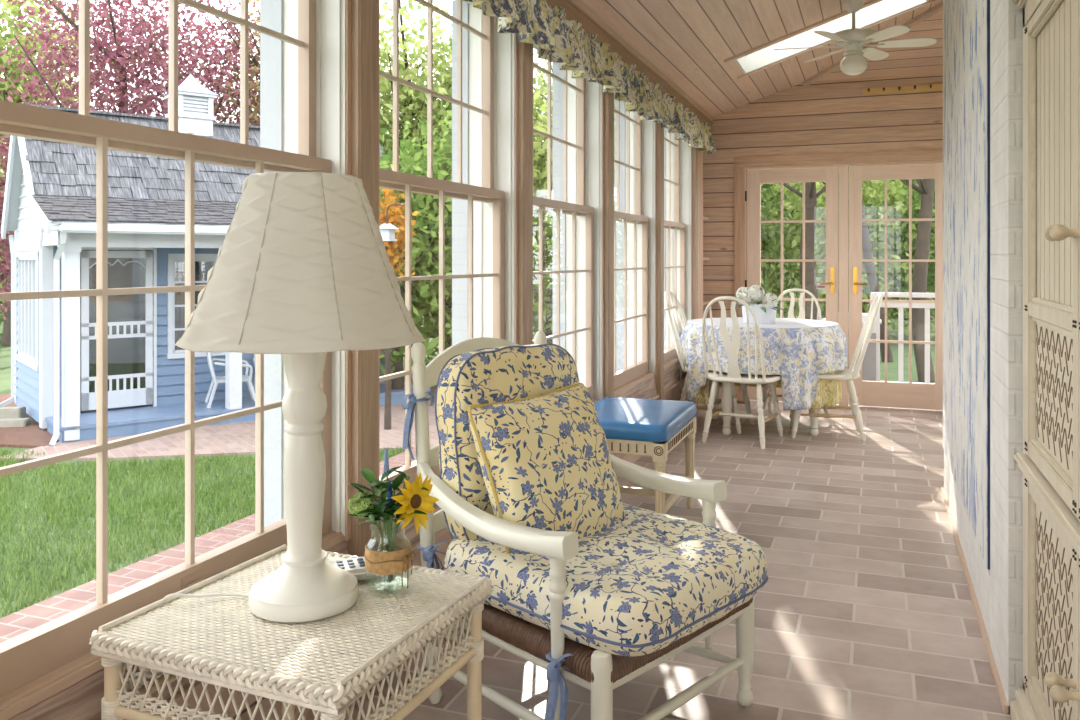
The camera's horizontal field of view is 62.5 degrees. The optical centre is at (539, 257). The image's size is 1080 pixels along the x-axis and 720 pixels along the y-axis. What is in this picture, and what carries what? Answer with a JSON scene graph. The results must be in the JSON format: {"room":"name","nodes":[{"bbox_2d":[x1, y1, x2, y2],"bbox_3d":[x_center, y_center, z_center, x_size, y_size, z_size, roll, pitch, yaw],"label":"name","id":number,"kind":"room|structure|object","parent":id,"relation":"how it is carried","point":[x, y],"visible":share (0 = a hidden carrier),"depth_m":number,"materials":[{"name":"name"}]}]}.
{"room":"sunroom","nodes":[
{"label":"sunroom","id":0,"kind":"room"},
{"bbox_2d":[174,373,687,719],"bbox_3d":[-0.509,0.055,3.210,0.425,2.630,10.450,0,0,21],"label":"wall","id":1,"kind":"structure","parent":0,"point":[673,394],"depth_m":2.18,"materials":[{"name":"brown wood"}]},
{"bbox_2d":[0,0,350,696],"bbox_3d":[-0.850,-0.163,2.040,0.252,1.955,1.140,0,0,21],"label":"window","id":2,"kind":"structure","parent":1,"relation":"in","point":[316,36],"depth_m":2.03,"materials":[{"name":"brown wood"}]},
{"bbox_2d":[0,357,678,719],"bbox_3d":[-0.512,0.785,2.752,0.102,0.030,9.590,0,0,21],"label":"trim","id":3,"kind":"structure","parent":1,"relation":"attached to","point":[21,699],"depth_m":1.65,"materials":[{"name":"brown wood"}]},
{"bbox_2d":[8,362,686,719],"bbox_3d":[-0.476,0.862,2.738,0.049,0.128,9.590,0,0,21],"label":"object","id":4,"kind":"structure","parent":1,"relation":"attached to","point":[81,700],"depth_m":1.71,"materials":[{"name":"brown wood"}]},
{"bbox_2d":[347,0,377,706],"bbox_3d":[-0.518,0.060,2.570,0.060,2.420,0.105,0,0,21],"label":"trim","id":5,"kind":"structure","parent":1,"relation":"attached to","point":[364,13],"depth_m":2.53,"materials":[{"name":"brown wood"}]},
{"bbox_2d":[149,376,685,714],"bbox_3d":[-0.463,0.935,2.733,0.048,0.020,9.590,0,0,21],"label":"trim","id":6,"kind":"structure","parent":1,"relation":"attached to","point":[198,686],"depth_m":1.96,"materials":[{"name":"brown wood"}]},
{"bbox_2d":[378,0,517,523],"bbox_3d":[-0.408,-0.163,3.215,0.252,1.955,1.140,0,0,21],"label":"window","id":7,"kind":"structure","parent":1,"relation":"in","point":[491,193],"depth_m":3.67,"materials":[{"name":"brown wood"}]},
{"bbox_2d":[295,454,641,719],"bbox_3d":[-0.412,1.225,2.907,0.020,0.090,9.950,0,0,21],"label":"baseboard","id":8,"kind":"structure","parent":1,"relation":"attached to","point":[308,713],"depth_m":2.38,"materials":[{"name":"brown wood"}]},
{"bbox_2d":[518,42,532,344],"bbox_3d":[-0.076,0.060,3.744,0.060,2.420,0.105,0,0,21],"label":"trim","id":9,"kind":"structure","parent":1,"relation":"attached to","point":[525,50],"depth_m":3.69,"materials":[{"name":"brown wood"}]},
{"bbox_2d":[533,44,603,399],"bbox_3d":[0.034,-0.163,4.389,0.252,1.955,1.140,0,0,21],"label":"window","id":10,"kind":"structure","parent":1,"relation":"in","point":[583,204],"depth_m":4.85,"materials":[{"name":"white wood"}]},
{"bbox_2d":[463,0,715,153],"bbox_3d":[0.221,-0.989,4.314,0.151,0.261,7.130,0,0,21],"label":"valance","id":11,"kind":"object","parent":1,"relation":"attached to","point":[562,41],"visible":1,"depth_m":4.39,"materials":[{"name":"multicoloured fabric"}]},
{"bbox_2d":[604,49,613,397],"bbox_3d":[0.366,0.060,4.919,0.060,2.420,0.105,0,0,21],"label":"trim","id":12,"kind":"structure","parent":1,"relation":"attached to","point":[608,97],"depth_m":4.87,"materials":[{"name":"brown wood"}]},
{"bbox_2d":[546,0,711,133],"bbox_3d":[-0.321,-1.167,3.139,0.068,0.125,10.450,0,0,21],"label":"trim","id":13,"kind":"structure","parent":1,"relation":"attached to","point":[572,13],"depth_m":5.15,"materials":[{"name":"brown wood"}]},
{"bbox_2d":[614,93,656,388],"bbox_3d":[0.476,-0.163,5.564,0.252,1.955,1.140,0,0,21],"label":"window","id":14,"kind":"structure","parent":1,"relation":"in","point":[639,218],"depth_m":6.03,"materials":[{"name":"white wood"}]},
{"bbox_2d":[567,0,712,120],"bbox_3d":[-0.316,-1.248,3.137,0.078,0.034,10.450,0,0,21],"label":"trim","id":15,"kind":"structure","parent":1,"relation":"attached to","point":[576,3],"depth_m":5.34,"materials":[{"name":"brown wood"}]},
{"bbox_2d":[654,90,663,399],"bbox_3d":[0.808,0.060,6.093,0.060,2.420,0.105,0,0,21],"label":"trim","id":16,"kind":"structure","parent":1,"relation":"attached to","point":[659,378],"depth_m":6.04,"materials":[{"name":"brown wood"}]},
{"bbox_2d":[664,129,691,363],"bbox_3d":[0.919,-0.163,6.738,0.252,1.955,1.140,0,0,21],"label":"window","id":17,"kind":"structure","parent":1,"relation":"in","point":[678,222],"depth_m":7.20,"materials":[{"name":"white wood"}]},
{"bbox_2d":[688,147,697,412],"bbox_3d":[1.250,0.060,7.268,0.060,2.420,0.105,0,0,21],"label":"trim","id":18,"kind":"structure","parent":1,"relation":"attached to","point":[694,150],"depth_m":7.22,"materials":[{"name":"brown wood"}]},
{"bbox_2d":[698,148,702,410],"bbox_3d":[1.323,0.085,7.478,0.048,2.370,0.270,0,0,21],"label":"trim","id":19,"kind":"structure","parent":1,"relation":"attached to","point":[700,154],"depth_m":7.48,"materials":[{"name":"brown wood"}]},
{"bbox_2d":[260,0,665,526],"bbox_3d":[-0.517,0.205,3.277,0.073,3.370,10.570,0,0,21],"label":"window frame","id":20,"kind":"structure","parent":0,"point":[271,11],"depth_m":3.75,"materials":[{"name":"white wood"}]},
{"bbox_2d":[344,400,1011,719],"bbox_3d":[0.986,1.330,2.647,3.220,0.120,10.650,0,0,21],"label":"floor","id":21,"kind":"structure","parent":0,"point":[864,610],"depth_m":3.35,"materials":[{"name":"tile"}]},
{"bbox_2d":[89,545,493,719],"bbox_3d":[-0.467,0.977,1.780,0.566,0.586,0.562,0,0,24],"label":"wicker side table","id":22,"kind":"object","parent":21,"relation":"on","point":[320,664],"visible":0.77,"depth_m":1.64,"materials":[{"name":"beige wicker"}]},
{"bbox_2d":[138,172,424,708],"bbox_3d":[-0.504,0.528,1.798,0.548,1.384,0.484,0,0,21],"label":"table lamp","id":23,"kind":"object","parent":22,"relation":"on","point":[302,271],"depth_m":1.67,"materials":[{"name":"beige ceramic"}]},
{"bbox_2d":[328,557,394,579],"bbox_3d":[-0.389,0.672,1.933,0.150,0.027,0.090,0,0,-19],"label":"cordless phone","id":24,"kind":"object","parent":22,"relation":"on","point":[355,566],"visible":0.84,"depth_m":1.91,"materials":[{"name":"white plastic"}]},
{"bbox_2d":[364,521,415,593],"bbox_3d":[-0.310,0.623,1.857,0.116,0.131,0.101,0,0,21],"label":"mason jar","id":25,"kind":"object","parent":22,"relation":"on","point":[378,562],"visible":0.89,"depth_m":1.82,"materials":[{"name":"clear glass"}]},
{"bbox_2d":[348,491,383,544],"bbox_3d":[-0.364,0.579,1.847,0.067,0.188,0.058,0,0,21],"label":"flower","id":26,"kind":"object","parent":25,"relation":"in","point":[359,506],"visible":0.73,"depth_m":1.83,"materials":[{"name":"green plant"}]},
{"bbox_2d":[383,448,388,551],"bbox_3d":[-0.320,0.535,1.861,0.019,0.276,0.015,0,0,-38],"label":"flower","id":27,"kind":"object","parent":25,"relation":"in","point":[386,460],"visible":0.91,"depth_m":1.86,"materials":[{"name":"plant"}]},
{"bbox_2d":[347,466,428,582],"bbox_3d":[-0.312,0.552,1.852,0.174,0.242,0.147,0,0,4],"label":"greenery sprig","id":28,"kind":"object","parent":25,"relation":"in","point":[381,512],"visible":0.8,"depth_m":1.84,"materials":[{"name":"green plant"}]},
{"bbox_2d":[387,482,392,542],"bbox_3d":[-0.312,0.567,1.840,0.014,0.212,0.025,0,0,-28],"label":"flower","id":29,"kind":"object","parent":25,"relation":"in","point":[389,496],"visible":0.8,"depth_m":1.83,"materials":[{"name":"blue plant"}]},
{"bbox_2d":[391,472,438,580],"bbox_3d":[-0.256,0.560,1.836,0.112,0.227,0.074,0,0,-19],"label":"sunflower","id":30,"kind":"object","parent":25,"relation":"in","point":[413,498],"visible":0.94,"depth_m":1.83,"materials":[{"name":"yellow plant"}]},
{"bbox_2d":[402,330,753,719],"bbox_3d":[0.079,0.755,2.522,0.791,1.031,0.796,0,0,43],"label":"armchair","id":31,"kind":"object","parent":21,"relation":"on","point":[600,672],"visible":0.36,"depth_m":2.31,"materials":[{"name":"beige paint"}]},
{"bbox_2d":[444,503,767,655],"bbox_3d":[0.182,0.844,2.456,0.720,0.179,0.690,0,0,43],"label":"seat cushion","id":32,"kind":"object","parent":31,"relation":"on","point":[639,585],"visible":0.73,"depth_m":2.22,"materials":[{"name":"multicoloured fabric"}]},
{"bbox_2d":[435,344,578,540],"bbox_3d":[-0.071,0.553,2.647,0.198,0.589,0.548,0,0,44],"label":"cushion","id":33,"kind":"object","parent":32,"relation":"on","point":[504,373],"visible":0.44,"depth_m":2.48,"materials":[{"name":"yellow fabric"}]},
{"bbox_2d":[468,383,625,553],"bbox_3d":[0.036,0.616,2.517,0.256,0.464,0.512,0,0,44],"label":"throw pillow","id":34,"kind":"object","parent":32,"relation":"on","point":[545,461],"visible":0.78,"depth_m":2.41,"materials":[{"name":"yellow fabric"}]},
{"bbox_2d":[594,397,696,513],"bbox_3d":[0.447,0.995,4.287,0.501,0.549,0.750,0,0,21],"label":"upholstered bench","id":35,"kind":"object","parent":21,"relation":"on","point":[636,426],"visible":0.66,"depth_m":4.05,"materials":[{"name":"blue plastic"}]},
{"bbox_2d":[594,397,696,441],"bbox_3d":[0.447,0.771,4.287,0.501,0.100,0.750,0,0,21],"label":"cushion","id":36,"kind":"object","parent":35,"relation":"on","point":[622,419],"depth_m":4.09,"materials":[{"name":"plastic"}]},
{"bbox_2d":[664,291,753,433],"bbox_3d":[1.257,0.763,6.735,0.627,1.019,0.495,0,0,26],"label":"dining chair","id":37,"kind":"object","parent":21,"relation":"on","point":[673,319],"visible":0.43,"depth_m":6.71,"materials":[{"name":"white wood"}]},
{"bbox_2d":[702,296,782,448],"bbox_3d":[1.390,0.763,6.170,0.495,1.019,0.627,0,0,30],"label":"dining chair","id":38,"kind":"object","parent":21,"relation":"on","point":[732,345],"visible":0.88,"depth_m":6.01,"materials":[{"name":"white wood"}]},
{"bbox_2d":[709,380,818,435],"bbox_3d":[1.668,0.884,6.702,1.082,0.771,1.082,0,0,3],"label":"dining table","id":39,"kind":"object","parent":21,"relation":"on","point":[726,394],"visible":0.24,"depth_m":6.38,"materials":[{"name":"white wood"}]},
{"bbox_2d":[694,371,841,409],"bbox_3d":[1.673,0.771,6.699,1.148,0.558,1.154,0,0,21],"label":"undercloth","id":40,"kind":"object","parent":39,"relation":"on","point":[829,392],"visible":0.23,"depth_m":6.31,"materials":[{"name":"yellow fabric"}]},
{"bbox_2d":[679,322,847,409],"bbox_3d":[1.666,0.763,6.707,1.223,0.553,1.207,0,0,21],"label":"tablecloth","id":41,"kind":"object","parent":40,"relation":"on","point":[798,355],"visible":0.56,"depth_m":6.18,"materials":[{"name":"multicoloured fabric"}]},
{"bbox_2d":[687,317,838,327],"bbox_3d":[1.668,0.498,6.702,1.109,0.033,1.106,0,0,21],"label":"topper","id":42,"kind":"object","parent":41,"relation":"on","point":[780,322],"visible":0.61,"depth_m":6.55,"materials":[{"name":"white fabric"}]},
{"bbox_2d":[742,303,776,323],"bbox_3d":[1.619,0.407,6.571,0.259,0.148,0.186,0,0,21],"label":"flower planter","id":43,"kind":"object","parent":42,"relation":"on","point":[769,317],"visible":0.69,"depth_m":6.49,"materials":[{"name":"white ceramic"}]},
{"bbox_2d":[737,287,758,306],"bbox_3d":[1.539,0.309,6.601,0.161,0.185,0.161,0,0,21],"label":"hydrangea","id":44,"kind":"object","parent":43,"relation":"in","point":[746,297],"visible":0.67,"depth_m":6.54,"materials":[{"name":"white plant"}]},
{"bbox_2d":[747,285,764,304],"bbox_3d":[1.592,0.299,6.560,0.127,0.204,0.128,0,0,21],"label":"hydrangea","id":45,"kind":"object","parent":43,"relation":"in","point":[755,290],"visible":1,"depth_m":6.52,"materials":[{"name":"white plant"}]},
{"bbox_2d":[730,297,787,314],"bbox_3d":[1.612,0.352,6.572,0.451,0.164,0.373,0,0,21],"label":"foliage","id":46,"kind":"object","parent":43,"relation":"in","point":[759,302],"visible":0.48,"depth_m":6.49,"materials":[{"name":"green plant"}]},
{"bbox_2d":[762,293,777,305],"bbox_3d":[1.687,0.328,6.525,0.116,0.149,0.114,0,0,18],"label":"hydrangea","id":47,"kind":"object","parent":43,"relation":"in","point":[770,296],"visible":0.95,"depth_m":6.49,"materials":[{"name":"white plant"}]},
{"bbox_2d":[762,289,822,414],"bbox_3d":[2.027,0.763,7.140,0.495,1.019,0.627,0,0,23],"label":"dining chair","id":48,"kind":"object","parent":21,"relation":"on","point":[765,395],"visible":0.2,"depth_m":7.35,"materials":[{"name":"white wood"}]},
{"bbox_2d":[790,294,882,441],"bbox_3d":[2.126,0.763,6.398,0.627,1.019,0.495,0,0,15],"label":"dining chair","id":49,"kind":"object","parent":21,"relation":"on","point":[849,375],"visible":0.74,"depth_m":6.24,"materials":[{"name":"white wood"}]},
{"bbox_2d":[1010,0,1079,719],"bbox_3d":[1.210,0.260,1.562,0.516,2.020,1.776,0,0,21],"label":"armoire","id":50,"kind":"object","parent":21,"relation":"on","point":[1049,461],"visible":1,"depth_m":2.12,"materials":[{"name":"paint"}]},
{"bbox_2d":[579,0,942,116],"bbox_3d":[0.972,-1.780,2.653,3.250,1.212,10.450,0,0,21],"label":"ceiling","id":51,"kind":"structure","parent":0,"point":[689,42],"depth_m":5.77,"materials":[{"name":"brown wood"}]},
{"bbox_2d":[724,0,935,78],"bbox_3d":[2.063,-1.815,6.305,1.400,0.882,0.645,0,0,21],"label":"window","id":52,"kind":"structure","parent":51,"relation":"attached to","point":[873,12],"depth_m":6.54,"materials":[{"name":"white glass"}]},
{"bbox_2d":[774,0,936,75],"bbox_3d":[2.034,-1.440,5.774,0.994,0.512,0.939,0,0,21],"label":"ceiling fan","id":53,"kind":"object","parent":51,"relation":"hanging from","point":[854,62],"visible":1,"depth_m":5.71,"materials":[{"name":"white plastic"}]},
{"bbox_2d":[703,73,942,387],"bbox_3d":[2.767,-0.438,7.635,3.400,3.616,0.140,0,0,21],"label":"wall","id":54,"kind":"structure","parent":0,"point":[828,116],"depth_m":7.75,"materials":[{"name":"brown wood"}]},
{"bbox_2d":[708,388,721,398],"bbox_3d":[1.619,1.220,7.984,0.245,0.100,0.016,0,0,21],"label":"baseboard","id":55,"kind":"structure","parent":54,"relation":"attached to","point":[720,389],"depth_m":7.98,"materials":[{"name":"brown wood"}]},
{"bbox_2d":[734,167,744,400],"bbox_3d":[2.617,0.233,7.605,1.890,2.075,0.023,0,0,21],"label":"trim","id":56,"kind":"structure","parent":54,"relation":"attached to","point":[739,173],"depth_m":7.91,"materials":[{"name":"brown wood"}]},
{"bbox_2d":[745,167,838,403],"bbox_3d":[2.190,0.239,7.772,0.788,2.038,0.101,0,0,21],"label":"door","id":57,"kind":"structure","parent":54,"relation":"in","point":[755,178],"depth_m":7.77,"materials":[{"name":"brown wood"}]},
{"bbox_2d":[734,149,942,167],"bbox_3d":[2.616,-0.852,7.604,1.890,0.090,0.025,0,0,21],"label":"trim","id":58,"kind":"structure","parent":54,"relation":"attached to","point":[934,154],"depth_m":7.61,"materials":[{"name":"brown wood"}]},
{"bbox_2d":[745,161,942,406],"bbox_3d":[2.638,0.233,7.660,1.710,2.075,0.104,0,0,21],"label":"trim","id":59,"kind":"structure","parent":54,"relation":"attached to","point":[843,168],"depth_m":7.62,"materials":[{"name":"brown wood"}]},
{"bbox_2d":[802,2,942,85],"bbox_3d":[2.953,-1.852,6.525,0.055,0.717,2.729,0,0,-29],"label":"trim","id":60,"kind":"structure","parent":54,"relation":"attached to","point":[939,7],"depth_m":7.01,"materials":[{"name":"brown wood"}]},
{"bbox_2d":[849,164,942,409],"bbox_3d":[3.024,0.239,7.458,0.829,2.038,0.101,0,0,21],"label":"door","id":61,"kind":"structure","parent":54,"relation":"in","point":[911,395],"depth_m":7.49,"materials":[{"name":"brown wood"}]},
{"bbox_2d":[862,83,942,94],"bbox_3d":[3.068,-1.410,7.413,0.720,0.056,0.062,0,0,21],"label":"peg rail","id":62,"kind":"object","parent":54,"relation":"attached to","point":[928,87],"visible":0.8,"depth_m":7.43,"materials":[{"name":"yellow wood"}]},
{"bbox_2d":[817,10,942,80],"bbox_3d":[2.957,-1.897,6.535,2.070,0.733,1.786,0,0,21],"label":"ceiling","id":63,"kind":"structure","parent":0,"point":[926,59],"depth_m":7.22,"materials":[{"name":"brown wood"}]},
{"bbox_2d":[943,0,1022,713],"bbox_3d":[1.828,-0.393,3.629,0.175,3.325,2.520,0,0,21],"label":"wall","id":64,"kind":"structure","parent":0,"point":[999,589],"depth_m":2.97,"materials":[{"name":"white paint"}]},
{"bbox_2d":[941,487,1009,713],"bbox_3d":[1.745,1.259,3.660,0.016,0.022,2.520,0,0,21],"label":"baseboard","id":65,"kind":"structure","parent":64,"relation":"attached to","point":[1003,700],"depth_m":3.12,"materials":[{"name":"brown wood"}]},
{"bbox_2d":[987,0,989,569],"bbox_3d":[1.496,-0.515,2.933,0.038,3.080,0.034,0,0,21],"label":"stripe","id":66,"kind":"structure","parent":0,"point":[988,1],"depth_m":2.94,"materials":[{"name":"blue paint"}]},
{"label":"outside","id":67,"kind":"structure","parent":0,"visible":0},
{"bbox_3d":[3.561,1.375,8.324,5.200,0.110,1.710,0,0,21],"label":"floor","id":68,"kind":"structure","parent":67,"visible":0},
{"bbox_2d":[822,313,881,380],"bbox_3d":[3.123,0.940,8.922,0.560,0.760,0.480,0,0,21],"label":"covered grill","id":69,"kind":"object","parent":68,"relation":"on","point":[869,361],"visible":0.14,"depth_m":8.66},
{"bbox_2d":[870,292,934,383],"bbox_3d":[4.565,0.828,8.219,2.845,0.985,0.100,0,0,21],"label":"deck railing","id":70,"kind":"object","parent":68,"relation":"on","point":[900,306],"visible":0.27,"depth_m":8.60,"materials":[{"name":"white wood"}]},
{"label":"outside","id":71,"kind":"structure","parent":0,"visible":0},
{"bbox_2d":[0,302,934,617],"bbox_3d":[6.165,1.920,16.378,90.000,0.100,85.000,0,0,21],"label":"lawn","id":72,"kind":"structure","parent":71,"point":[5,351],"depth_m":7.16,"materials":[{"name":"plant"}]},
{"bbox_2d":[0,245,5,341],"bbox_3d":[-13.106,0.635,19.936,5.111,3.954,4.502,0,0,21],"label":"shrub","id":73,"kind":"object","parent":72,"relation":"on","point":[4,280],"visible":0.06,"depth_m":20.23,"materials":[{"name":"green plant"}]},
{"bbox_2d":[0,135,13,319],"bbox_3d":[-9.276,-0.476,15.026,2.824,4.705,2.884,0,0,40],"label":"tree","id":74,"kind":"object","parent":72,"relation":"on","point":[5,269],"visible":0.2,"depth_m":14.72,"materials":[{"name":"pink plant"}]},
{"bbox_2d":[0,406,25,417],"bbox_3d":[-6.220,1.770,9.874,0.900,0.200,0.180,0,0,-9],"label":"step","id":75,"kind":"structure","parent":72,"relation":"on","point":[19,411],"depth_m":9.85,"materials":[{"name":"grey concrete"}]},
{"bbox_2d":[0,418,30,426],"bbox_3d":[-6.122,1.820,9.709,1.000,0.100,0.180,0,0,-9],"label":"step","id":76,"kind":"structure","parent":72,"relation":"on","point":[4,422],"depth_m":9.70,"materials":[{"name":"grey concrete"}]},
{"bbox_2d":[0,393,58,447],"bbox_3d":[-5.912,1.855,10.528,1.284,0.030,4.137,0,0,-39],"label":"mulch bed","id":77,"kind":"object","parent":72,"relation":"on","point":[32,435],"visible":0.25,"depth_m":9.23,"materials":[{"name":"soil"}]},
{"bbox_2d":[0,0,115,345],"bbox_3d":[-11.538,-2.401,19.198,5.047,8.561,4.986,0,0,-39],"label":"tree","id":78,"kind":"object","parent":72,"relation":"on","point":[6,336],"visible":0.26,"depth_m":18.49,"materials":[{"name":"green plant"}]},
{"bbox_2d":[0,0,259,152],"bbox_3d":[-7.332,-2.032,15.445,5.568,7.864,4.513,0,0,21],"label":"tree","id":79,"kind":"object","parent":72,"relation":"on","point":[121,65],"visible":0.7,"depth_m":15.02,"materials":[{"name":"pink plant"}]},
{"bbox_2d":[127,0,259,124],"bbox_3d":[-6.254,-1.802,17.131,3.529,7.401,3.960,0,0,-23],"label":"tree","id":80,"kind":"object","parent":72,"relation":"on","point":[222,44],"visible":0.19,"depth_m":16.57,"materials":[{"name":"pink plant"}]},
{"bbox_2d":[0,446,411,616],"bbox_3d":[-5.051,1.833,6.449,7.056,0.075,7.568,0,0,21],"label":"grass","id":81,"kind":"structure","parent":72,"relation":"on","point":[62,467],"depth_m":6.49,"materials":[{"name":"green plant"}]},
{"bbox_2d":[0,446,432,642],"bbox_3d":[-2.701,1.855,3.795,0.630,0.030,11.200,0,0,21],"label":"brick path","id":82,"kind":"structure","parent":72,"relation":"on","point":[24,620],"depth_m":5.11,"materials":[{"name":"red brick"}]},
{"bbox_2d":[0,374,438,460],"bbox_3d":[-1.702,1.857,10.524,5.800,0.025,6.700,0,0,21],"label":"brick patio","id":83,"kind":"structure","parent":72,"relation":"on","point":[234,438],"depth_m":8.90,"materials":[{"name":"brick"}]},
{"bbox_2d":[0,73,438,445],"bbox_3d":[-3.916,-0.240,11.120,4.705,4.220,3.007,0,0,-39],"label":"cottage","id":84,"kind":"structure","parent":83,"relation":"on","point":[49,206],"depth_m":10.05,"materials":[{"name":"wood"}]},
{"bbox_2d":[175,261,212,349],"bbox_3d":[-4.010,0.565,10.570,0.740,1.110,0.030,0,0,-39],"label":"window","id":85,"kind":"structure","parent":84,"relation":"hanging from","point":[179,265],"depth_m":10.40,"materials":[{"name":"white glass"}]},
{"bbox_2d":[205,352,254,407],"bbox_3d":[-3.577,1.353,10.325,0.565,0.680,0.508,0,0,-24],"label":"porch chair","id":86,"kind":"object","parent":84,"relation":"on","point":[245,378],"visible":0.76,"depth_m":10.21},
{"bbox_2d":[253,354,254,389],"bbox_3d":[-3.181,1.353,10.672,0.508,0.680,0.565,0,0,-24],"label":"porch chair","id":87,"kind":"object","parent":84,"relation":"on","point":[254,354],"visible":0.13,"depth_m":10.77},
{"bbox_2d":[380,164,429,429],"bbox_3d":[-1.585,0.426,9.686,0.803,2.888,1.017,0,0,-27],"label":"tree","id":88,"kind":"object","parent":83,"relation":"on","point":[394,218],"visible":0.38,"depth_m":9.57,"materials":[{"name":"orange plant"}]},
{"bbox_2d":[380,122,451,389],"bbox_3d":[-1.925,0.046,11.509,3.161,3.737,2.903,0,0,-26],"label":"tree","id":89,"kind":"object","parent":83,"relation":"on","point":[421,203],"visible":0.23,"depth_m":10.97,"materials":[{"name":"green plant"}]},
{"bbox_2d":[194,0,259,125],"bbox_3d":[-4.950,-1.944,16.794,3.446,7.643,3.435,0,0,13],"label":"tree","id":90,"kind":"object","parent":72,"relation":"on","point":[253,61],"visible":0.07,"depth_m":16.34,"materials":[{"name":"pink plant"}]},
{"bbox_2d":[222,61,423,153],"bbox_3d":[-4.899,-1.647,19.946,4.614,7.056,4.680,0,0,-21],"label":"tree","id":91,"kind":"object","parent":72,"relation":"on","point":[412,125],"visible":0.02,"depth_m":19.42,"materials":[{"name":"green plant"}]},
{"bbox_2d":[380,204,404,240],"bbox_3d":[-1.117,0.729,6.800,0.258,2.283,0.140,0,0,21],"label":"bird feeder","id":92,"kind":"object","parent":72,"relation":"on","point":[387,230],"visible":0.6,"depth_m":6.79,"materials":[{"name":"white wood"}]},
{"bbox_2d":[380,0,451,175],"bbox_3d":[-3.349,-2.412,19.930,5.364,8.619,5.397,0,0,-2],"label":"tree","id":93,"kind":"object","parent":72,"relation":"on","point":[405,92],"visible":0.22,"depth_m":18.96,"materials":[{"name":"green plant"}]},
{"bbox_2d":[381,20,552,175],"bbox_3d":[-1.824,-1.899,21.073,5.510,7.578,5.986,0,0,42],"label":"tree","id":94,"kind":"object","parent":72,"relation":"on","point":[441,69],"visible":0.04,"depth_m":19.82,"materials":[{"name":"green plant"}]},
{"bbox_2d":[421,108,552,339],"bbox_3d":[-0.437,-0.165,13.399,3.409,4.272,3.537,0,0,4],"label":"broadleaf tree","id":95,"kind":"object","parent":72,"relation":"on","point":[538,110],"visible":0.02,"depth_m":12.82,"materials":[{"name":"green plant"}]},
{"bbox_2d":[380,87,614,386],"bbox_3d":[-1.230,-0.237,12.522,3.884,4.496,4.009,0,0,43],"label":"broadleaf tree","id":96,"kind":"object","parent":72,"relation":"on","point":[449,112],"visible":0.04,"depth_m":11.83,"materials":[{"name":"green plant"}]},
{"bbox_2d":[533,82,614,343],"bbox_3d":[0.156,-0.301,12.928,2.728,4.370,2.744,0,0,25],"label":"broadleaf tree","id":97,"kind":"object","parent":72,"relation":"on","point":[548,315],"visible":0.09,"depth_m":12.38,"materials":[{"name":"green plant"}]},
{"bbox_2d":[533,58,614,165],"bbox_3d":[0.441,-2.058,22.945,5.578,7.878,5.742,0,0,-40],"label":"tree","id":98,"kind":"object","parent":72,"relation":"on","point":[539,80],"visible":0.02,"depth_m":22.42,"materials":[{"name":"green plant"}]},
{"bbox_2d":[533,103,614,334],"bbox_3d":[0.923,-0.420,15.548,3.882,4.608,3.564,0,0,21],"label":"broadleaf tree","id":99,"kind":"object","parent":72,"relation":"on","point":[614,103],"visible":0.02,"depth_m":15.33,"materials":[{"name":"green plant"}]},
{"bbox_2d":[761,183,824,300],"bbox_3d":[3.685,-0.650,18.068,4.189,5.048,4.122,0,0,-16],"label":"broadleaf tree","id":100,"kind":"object","parent":72,"relation":"on","point":[769,190],"visible":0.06,"depth_m":17.32,"materials":[{"name":"green plant"}]},
{"bbox_2d":[761,182,882,318],"bbox_3d":[4.837,-0.132,18.893,4.585,4.740,4.203,0,0,21],"label":"shrub","id":101,"kind":"object","parent":72,"relation":"on","point":[773,284],"visible":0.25,"depth_m":18.23,"materials":[{"name":"green plant"}]},
{"bbox_2d":[780,167,888,319],"bbox_3d":[4.413,-1.762,14.339,4.821,7.283,3.871,0,0,21],"label":"oak tree","id":102,"kind":"object","parent":72,"relation":"on","point":[811,196],"visible":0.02,"depth_m":14.44,"materials":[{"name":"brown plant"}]},
{"bbox_2d":[761,172,913,314],"bbox_3d":[6.359,-0.633,20.882,4.506,5.869,4.674,0,0,33],"label":"shrub","id":103,"kind":"object","parent":72,"relation":"on","point":[822,257],"visible":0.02,"depth_m":20.00,"materials":[{"name":"green plant"}]},
{"bbox_2d":[761,167,934,339],"bbox_3d":[6.988,-0.426,20.035,4.172,5.280,4.029,0,0,-12],"label":"shrub","id":104,"kind":"object","parent":72,"relation":"on","point":[879,233],"visible":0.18,"depth_m":19.25,"materials":[{"name":"green plant"}]},
{"bbox_2d":[822,167,915,361],"bbox_3d":[5.954,-1.508,16.017,4.656,6.798,3.647,0,0,10],"label":"oak tree","id":105,"kind":"object","parent":72,"relation":"on","point":[866,246],"visible":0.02,"depth_m":15.99,"materials":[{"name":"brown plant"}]},
{"bbox_2d":[815,175,934,335],"bbox_3d":[8.550,-0.289,21.888,5.035,5.830,4.828,0,0,7],"label":"shrub","id":106,"kind":"object","parent":72,"relation":"on","point":[894,326],"visible":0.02,"depth_m":21.36,"materials":[{"name":"green plant"}]},
{"bbox_2d":[862,179,934,338],"bbox_3d":[9.087,-0.564,20.041,4.520,5.798,4.080,0,0,-37],"label":"shrub","id":107,"kind":"object","parent":72,"relation":"on","point":[931,273],"visible":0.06,"depth_m":19.58,"materials":[{"name":"green plant"}]},
{"bbox_2d":[870,180,934,319],"bbox_3d":[11.941,-3.322,26.842,6.099,10.443,6.811,0,0,-40],"label":"tree","id":108,"kind":"object","parent":72,"relation":"on","point":[893,180],"visible":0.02,"depth_m":26.76,"materials":[{"name":"green plant"}]},
{"bbox_2d":[900,179,934,381],"bbox_3d":[5.848,-1.893,13.479,4.905,7.578,3.888,0,0,21],"label":"oak tree","id":109,"kind":"object","parent":72,"relation":"on","point":[920,273],"visible":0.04,"depth_m":13.40,"materials":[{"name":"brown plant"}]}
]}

